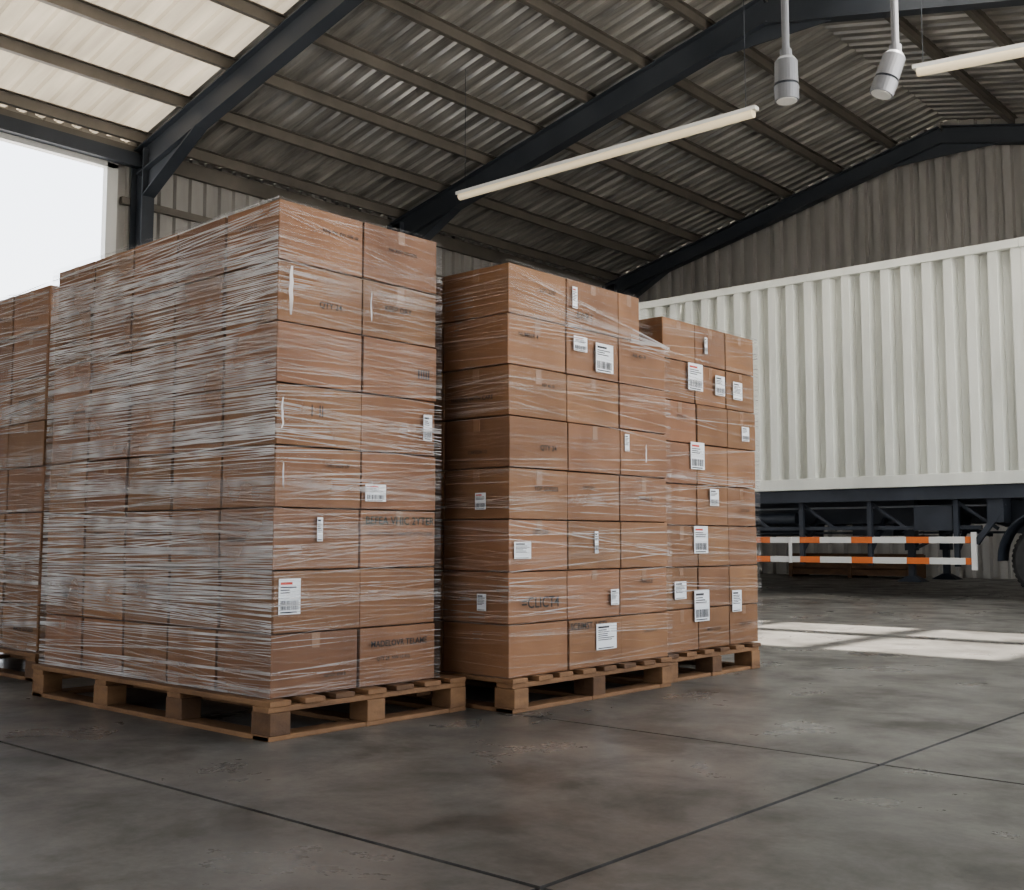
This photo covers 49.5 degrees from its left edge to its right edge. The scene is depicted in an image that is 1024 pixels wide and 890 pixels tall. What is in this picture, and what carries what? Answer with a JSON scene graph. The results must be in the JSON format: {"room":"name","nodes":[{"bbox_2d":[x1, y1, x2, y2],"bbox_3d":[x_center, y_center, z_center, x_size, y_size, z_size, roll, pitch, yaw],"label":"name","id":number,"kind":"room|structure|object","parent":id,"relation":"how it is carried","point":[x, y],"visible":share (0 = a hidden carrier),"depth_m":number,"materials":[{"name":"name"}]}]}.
{"room":"distribution center","nodes":[
{"label":"distribution center","id":0,"kind":"room"},
{"bbox_2d":[0,106,607,282],"bbox_3d":[-7.760,-1.529,16.965,0.070,7.460,30.800,-4,-7,41],"label":"wall","id":1,"kind":"structure","parent":0,"point":[178,193],"depth_m":19.67,"materials":[{"name":"grey metal"}]},
{"bbox_2d":[0,132,117,258],"bbox_3d":[-9.294,-1.451,15.185,0.140,7.000,8.120,-4,-7,41],"label":"trim","id":2,"kind":"structure","parent":1,"relation":"attached to","point":[110,169],"depth_m":18.26,"materials":[{"name":"grey metal"}]},
{"bbox_2d":[0,573,1023,889],"bbox_3d":[0.375,1.628,9.588,21.900,0.090,31.000,-4,-7,41],"label":"floor","id":3,"kind":"structure","parent":0,"point":[875,741],"depth_m":3.50,"materials":[{"name":"concrete"}]},
{"bbox_2d":[0,646,78,680],"bbox_3d":[-2.763,1.274,6.846,1.485,0.149,1.062,-4,-7,41],"label":"wooden pallet","id":4,"kind":"object","parent":3,"relation":"on","point":[31,657],"visible":0.12,"depth_m":6.10,"materials":[{"name":"brown wood"}]},
{"bbox_2d":[0,285,58,651],"bbox_3d":[-2.774,0.178,6.935,1.393,2.045,0.993,-4,-7,41],"label":"boxes","id":5,"kind":"object","parent":4,"relation":"on","point":[28,320],"visible":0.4,"depth_m":6.28,"materials":[{"name":"cardboard"}]},
{"bbox_2d":[129,0,363,249],"bbox_3d":[1.639,-2.900,11.466,21.380,9.254,0.400,-4,-7,41],"label":"frame","id":6,"kind":"object","parent":3,"relation":"on","point":[163,151],"visible":0.63,"depth_m":17.19,"materials":[{"name":"grey metal"}]},
{"bbox_2d":[0,114,444,277],"bbox_3d":[-4.691,-1.693,20.218,0.240,6.060,21.900,-4,-7,41],"label":"wall girts","id":7,"kind":"structure","parent":6,"relation":"attached to","point":[9,125],"depth_m":17.87,"materials":[{"name":"metal"}]},
{"bbox_2d":[32,664,465,742],"bbox_3d":[-1.283,1.134,5.214,1.951,0.149,1.071,-4,-7,41],"label":"wooden pallet","id":8,"kind":"object","parent":3,"relation":"on","point":[270,718],"visible":0.63,"depth_m":4.65,"materials":[{"name":"brown wood"}]},
{"bbox_2d":[40,199,435,698],"bbox_3d":[-1.329,0.072,5.282,1.894,1.974,0.913,-4,-7,41],"label":"boxes","id":9,"kind":"object","parent":8,"relation":"on","point":[243,426],"visible":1,"depth_m":4.72,"materials":[{"name":"cardboard"}]},
{"bbox_2d":[396,657,672,713],"bbox_3d":[-0.082,1.182,5.775,1.364,0.149,1.255,-4,-7,41],"label":"wooden pallet","id":10,"kind":"object","parent":3,"relation":"on","point":[511,694],"visible":0.44,"depth_m":5.30,"materials":[{"name":"brown wood"}]},
{"bbox_2d":[415,262,667,677],"bbox_3d":[-0.061,0.169,5.853,1.284,1.878,1.298,-4,-7,41],"label":"boxes","id":11,"kind":"object","parent":10,"relation":"on","point":[550,407],"visible":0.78,"depth_m":5.23,"materials":[{"name":"cardboard"}]},
{"bbox_2d":[604,642,760,682],"bbox_3d":[0.703,1.258,6.656,1.224,0.149,0.983,-4,-7,41],"label":"wooden pallet","id":12,"kind":"object","parent":3,"relation":"on","point":[707,661],"visible":0.32,"depth_m":6.28,"materials":[{"name":"brown wood"}]},
{"bbox_2d":[638,316,757,652],"bbox_3d":[0.760,0.261,6.760,1.103,1.850,1.033,-4,-7,41],"label":"boxes","id":13,"kind":"object","parent":12,"relation":"on","point":[712,583],"visible":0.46,"depth_m":6.37,"materials":[{"name":"cardboard"}]},
{"bbox_2d":[387,0,1023,240],"bbox_3d":[5.455,-2.534,15.752,21.380,9.254,0.400,-4,-7,41],"label":"roof beam","id":14,"kind":"structure","parent":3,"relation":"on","point":[761,19],"depth_m":18.60,"materials":[{"name":"grey metal"}]},
{"bbox_2d":[602,123,1023,297],"bbox_3d":[10.332,-2.065,21.231,21.380,9.255,0.400,-4,-7,41],"label":"roof beam","id":15,"kind":"structure","parent":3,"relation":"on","point":[933,143],"depth_m":24.45,"materials":[{"name":"grey metal"}]},
{"bbox_2d":[788,553,925,577],"bbox_3d":[7.032,2.466,22.721,2.600,0.480,0.760,-4,-7,41],"label":"wooden crate","id":16,"kind":"object","parent":3,"relation":"on","point":[853,570],"visible":0.64,"depth_m":22.45,"materials":[{"name":"brown wood"}]},
{"bbox_2d":[731,484,1023,586],"bbox_3d":[5.806,1.367,15.529,9.200,1.451,2.370,-4,-7,41],"label":"trailer","id":17,"kind":"object","parent":3,"relation":"on","point":[946,511],"visible":0.68,"depth_m":14.94,"materials":[{"name":"metal"}]},
{"bbox_2d":[639,237,1023,491],"bbox_3d":[4.975,-0.816,16.462,6.090,3.048,2.500,-4,-7,41],"label":"shipping container","id":18,"kind":"object","parent":17,"relation":"on","point":[903,372],"visible":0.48,"depth_m":14.89,"materials":[{"name":"metal"}]},
{"bbox_2d":[0,0,1023,278],"bbox_3d":[0.342,-6.407,10.238,22.100,3.108,31.500,-4,-7,41],"label":"ceiling","id":19,"kind":"structure","parent":0,"point":[841,60],"depth_m":19.45,"materials":[{"name":"grey metal"}]},
{"bbox_2d":[0,0,1023,287],"bbox_3d":[0.182,-6.208,10.296,21.160,2.822,30.800,-4,-7,41],"label":"roof purlins","id":20,"kind":"structure","parent":19,"relation":"attached to","point":[82,8],"depth_m":19.50,"materials":[{"name":"metal"}]},
{"bbox_2d":[870,0,905,99],"bbox_3d":[2.802,-4.689,8.446,0.263,4.225,0.182,0,-5,5],"label":"lamp","id":21,"kind":"object","parent":20,"relation":"hanging from","point":[884,85],"visible":1,"depth_m":8.23,"materials":[{"name":"grey metal"}]},
{"bbox_2d":[455,0,758,199],"bbox_3d":[1.166,-5.626,16.548,5.500,2.931,0.119,-4,-7,41],"label":"light","id":22,"kind":"object","parent":19,"relation":"hanging from","point":[746,113],"visible":1,"depth_m":16.07,"materials":[{"name":"grey plastic"}]},
{"bbox_2d":[457,110,755,199],"bbox_3d":[1.166,-4.225,16.428,5.400,0.119,0.119,-4,-7,41],"label":"diffuser","id":23,"kind":"object","parent":22,"relation":"attached to","point":[732,117],"depth_m":16.10,"materials":[{"name":"beige plastic"}]},
{"bbox_2d":[774,0,798,105],"bbox_3d":[2.042,-4.744,8.435,0.184,4.401,0.184,-4,-7,41],"label":"lamp","id":24,"kind":"object","parent":19,"relation":"hanging from","point":[786,86],"visible":1,"depth_m":8.21,"materials":[{"name":"grey metal"}]},
{"bbox_2d":[912,3,1023,76],"bbox_3d":[6.232,-5.553,12.179,3.754,2.741,0.119,-4,-7,41],"label":"light","id":25,"kind":"object","parent":19,"relation":"hanging from","point":[1014,51],"visible":1,"depth_m":12.86,"materials":[{"name":"grey plastic"}]},
{"bbox_2d":[916,47,1023,76],"bbox_3d":[6.232,-4.411,12.082,3.661,0.449,0.119,-4,-7,41],"label":"diffuser","id":26,"kind":"object","parent":25,"relation":"attached to","point":[998,54],"depth_m":12.85,"materials":[{"name":"beige plastic"}]},
{"bbox_2d":[608,118,1023,578],"bbox_3d":[10.540,-2.164,21.490,21.400,9.495,0.150,-4,-7,41],"label":"wall","id":27,"kind":"structure","parent":0,"point":[975,196],"depth_m":23.78,"materials":[{"name":"grey metal"}]}
]}

